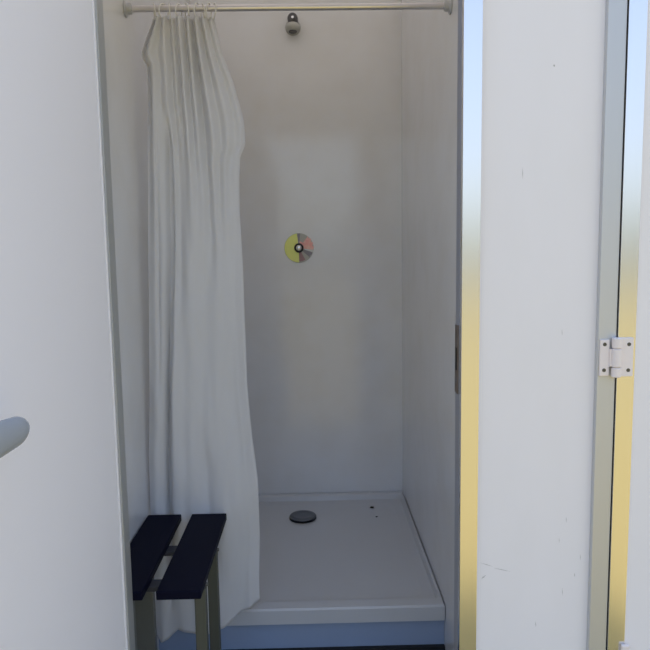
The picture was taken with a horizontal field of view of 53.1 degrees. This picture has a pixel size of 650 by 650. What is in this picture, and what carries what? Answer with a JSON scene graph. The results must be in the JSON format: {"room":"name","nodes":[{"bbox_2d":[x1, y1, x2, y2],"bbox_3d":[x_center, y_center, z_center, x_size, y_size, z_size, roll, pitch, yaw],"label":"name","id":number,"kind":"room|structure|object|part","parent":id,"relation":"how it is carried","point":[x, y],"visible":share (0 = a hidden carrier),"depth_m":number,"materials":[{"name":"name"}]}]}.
{"room":"communal shower room","nodes":[
{"label":"communal shower room","id":0,"kind":"room"},
{"bbox_2d":[103,0,189,649],"bbox_3d":[-0.585,-0.170,2.214,0.040,2.460,1.560,-1,6,-1],"label":"wall","id":1,"kind":"structure","parent":0,"point":[125,38],"depth_m":1.89,"materials":[{"name":"white paint"}]},
{"bbox_2d":[123,0,452,17],"bbox_3d":[-0.104,-0.911,1.865,0.934,0.046,0.046,-1,6,-1],"label":"curtain rod","id":2,"kind":"object","parent":1,"relation":"attached to","point":[446,6],"visible":1,"depth_m":1.86,"materials":[{"name":"silver metal"}]},
{"bbox_2d":[123,0,133,17],"bbox_3d":[-0.561,-0.903,1.858,0.021,0.046,0.046,-1,6,-1],"label":"socket","id":3,"kind":"object","parent":2,"relation":"attached to","point":[128,9],"depth_m":1.85,"materials":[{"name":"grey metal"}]},
{"bbox_2d":[158,3,168,18],"bbox_3d":[-0.462,-0.896,1.859,0.007,0.045,0.045,2,7,23],"label":"curtain ring","id":4,"kind":"object","parent":2,"relation":"hanging from","point":[161,3],"visible":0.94,"depth_m":1.84,"materials":[{"name":"white plastic"}]},
{"bbox_2d":[142,15,259,641],"bbox_3d":[-0.381,0.056,1.958,0.333,1.889,0.054,-1,6,-1],"label":"shower curtain","id":5,"kind":"object","parent":2,"relation":"hanging from","point":[202,456],"visible":0.93,"depth_m":1.95,"materials":[{"name":"white fabric"}]},
{"bbox_2d":[211,3,216,18],"bbox_3d":[-0.320,-0.899,1.864,0.008,0.045,0.045,-4,7,-29],"label":"curtain ring","id":6,"kind":"object","parent":2,"relation":"hanging from","point":[214,3],"visible":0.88,"depth_m":1.85,"materials":[{"name":"white plastic"}]},
{"bbox_2d":[443,0,452,14],"bbox_3d":[0.352,-0.919,1.873,0.021,0.046,0.046,-1,6,-1],"label":"socket","id":7,"kind":"object","parent":2,"relation":"attached to","point":[447,4],"depth_m":1.86,"materials":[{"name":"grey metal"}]},
{"bbox_2d":[189,0,402,493],"bbox_3d":[-0.112,-0.266,3.017,1.015,2.460,0.040,-1,6,-1],"label":"wall","id":8,"kind":"structure","parent":0,"point":[321,157],"depth_m":2.98,"materials":[{"name":"white paint"}]},
{"bbox_2d":[285,13,300,35],"bbox_3d":[-0.141,-1.319,2.842,0.068,0.082,0.079,-1,6,-1],"label":"shower head","id":9,"kind":"object","parent":8,"relation":"attached to","point":[292,27],"visible":1,"depth_m":2.82},
{"bbox_2d":[284,233,313,262],"bbox_3d":[-0.119,-0.353,2.976,0.135,0.134,0.024,-1,6,-1],"label":"shower valve","id":10,"kind":"object","parent":8,"relation":"attached to","point":[298,247],"visible":1,"depth_m":2.98,"materials":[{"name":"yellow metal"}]},
{"bbox_2d":[401,0,457,649],"bbox_3d":[0.390,-0.187,2.230,0.040,2.460,1.560,-1,6,-1],"label":"wall","id":11,"kind":"structure","parent":0,"point":[429,38],"depth_m":2.27,"materials":[{"name":"white paint"}]},
{"bbox_2d":[159,620,443,649],"bbox_3d":[-0.075,1.016,2.140,0.934,0.103,0.024,-1,6,-1],"label":"trim","id":12,"kind":"structure","parent":11,"relation":"attached to","point":[404,632],"depth_m":2.13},
{"bbox_2d":[227,644,444,649],"bbox_3d":[-0.074,1.064,2.125,0.934,0.010,0.016,-1,6,-1],"label":"baseboard","id":13,"kind":"structure","parent":11,"relation":"attached to","point":[422,646],"depth_m":2.12,"materials":[{"name":"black rubber"}]},
{"bbox_2d":[476,0,605,649],"bbox_3d":[0.458,-0.062,1.442,0.300,2.540,0.038,-1,6,-1],"label":"wall","id":14,"kind":"structure","parent":0,"point":[539,236],"depth_m":1.43,"materials":[{"name":"white paint"}]},
{"bbox_2d":[454,0,482,649],"bbox_3d":[0.315,0.111,1.450,0.044,2.200,0.055,-1,6,-1],"label":"trim","id":15,"kind":"structure","parent":14,"relation":"attached to","point":[470,12],"depth_m":1.42,"materials":[{"name":"polished aluminium"},{"name":"satin grey aluminium"},{"name":"steel"}]},
{"bbox_3d":[0.295,0.076,1.456,0.002,0.154,0.030,-1,6,-1],"label":"strike plate","id":16,"kind":"part","parent":15,"relation":"part of","materials":[{"name":"metal"}]},
{"bbox_2d":[586,0,626,649],"bbox_3d":[0.619,0.107,1.436,0.042,2.200,0.015,-1,6,-1],"label":"trim","id":17,"kind":"structure","parent":14,"relation":"attached to","point":[616,10],"depth_m":1.41,"materials":[{"name":"grey metal"}]},
{"bbox_2d":[599,0,649,649],"bbox_3d":[0.999,0.091,1.440,0.798,2.100,0.054,-1,6,-1],"label":"door","id":18,"kind":"structure","parent":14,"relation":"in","point":[628,598],"depth_m":1.43,"materials":[{"name":"silver metal"}]},
{"bbox_3d":[1.038,0.089,1.452,0.719,2.100,0.032,-1,6,-1],"label":"panel","id":19,"kind":"part","parent":18,"relation":"part of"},
{"bbox_3d":[0.267,1.085,2.392,2.625,0.100,1.710,-1,6,-1],"label":"floor","id":20,"kind":"structure","parent":0,"visible":0},
{"bbox_2d":[130,513,226,649],"bbox_3d":[-0.412,0.856,1.790,0.244,0.507,0.463,-1,6,-1],"label":"bench","id":21,"kind":"object","parent":20,"relation":"on","point":[194,562],"visible":0.86,"depth_m":1.77,"materials":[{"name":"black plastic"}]},
{"bbox_3d":[-0.502,0.887,1.642,0.057,0.465,0.026,-1,6,-1],"label":"leg","id":22,"kind":"part","parent":21,"relation":"part of","materials":[{"name":"grey metal"}]},
{"bbox_3d":[-0.506,0.866,1.831,0.057,0.465,0.026,-1,6,-1],"label":"leg","id":23,"kind":"part","parent":21,"relation":"part of","materials":[{"name":"grey metal"}]},
{"bbox_3d":[-0.307,0.883,1.645,0.028,0.465,0.026,-1,6,-1],"label":"leg","id":24,"kind":"part","parent":21,"relation":"part of","materials":[{"name":"grey metal"}]},
{"bbox_3d":[-0.310,0.863,1.834,0.028,0.465,0.026,-1,6,-1],"label":"leg","id":25,"kind":"part","parent":21,"relation":"part of","materials":[{"name":"grey metal"}]},
{"bbox_2d":[227,491,444,625],"bbox_3d":[-0.085,0.885,2.607,0.931,0.052,1.023,-1,6,-1],"label":"shower tray","id":26,"kind":"object","parent":20,"relation":"on","point":[325,557],"visible":0.79,"depth_m":2.46,"materials":[{"name":"white ceramic"}]},
{"bbox_3d":[-0.997,0.147,1.437,1.049,2.172,0.038,-1,6,-1],"label":"wall","id":27,"kind":"structure","parent":0,"visible":0},
{"bbox_2d":[0,0,130,649],"bbox_3d":[-0.454,0.143,1.036,0.091,2.050,0.739,-1,6,2],"label":"door","id":28,"kind":"structure","parent":27,"relation":"in","point":[63,573],"depth_m":1.13,"materials":[{"name":"white paint"}]},
{"bbox_3d":[-0.428,0.148,0.844,0.025,0.062,0.158,-1,6,2],"label":"lever","id":29,"kind":"part","parent":28,"relation":"part of","materials":[{"name":"grey metal"}]},
{"bbox_2d":[97,0,134,649],"bbox_3d":[-0.467,0.104,1.442,0.012,2.080,0.064,-1,6,-1],"label":"trim","id":30,"kind":"structure","parent":27,"relation":"attached to","point":[99,2],"depth_m":1.44,"materials":[{"name":"silver metal"}]}
]}

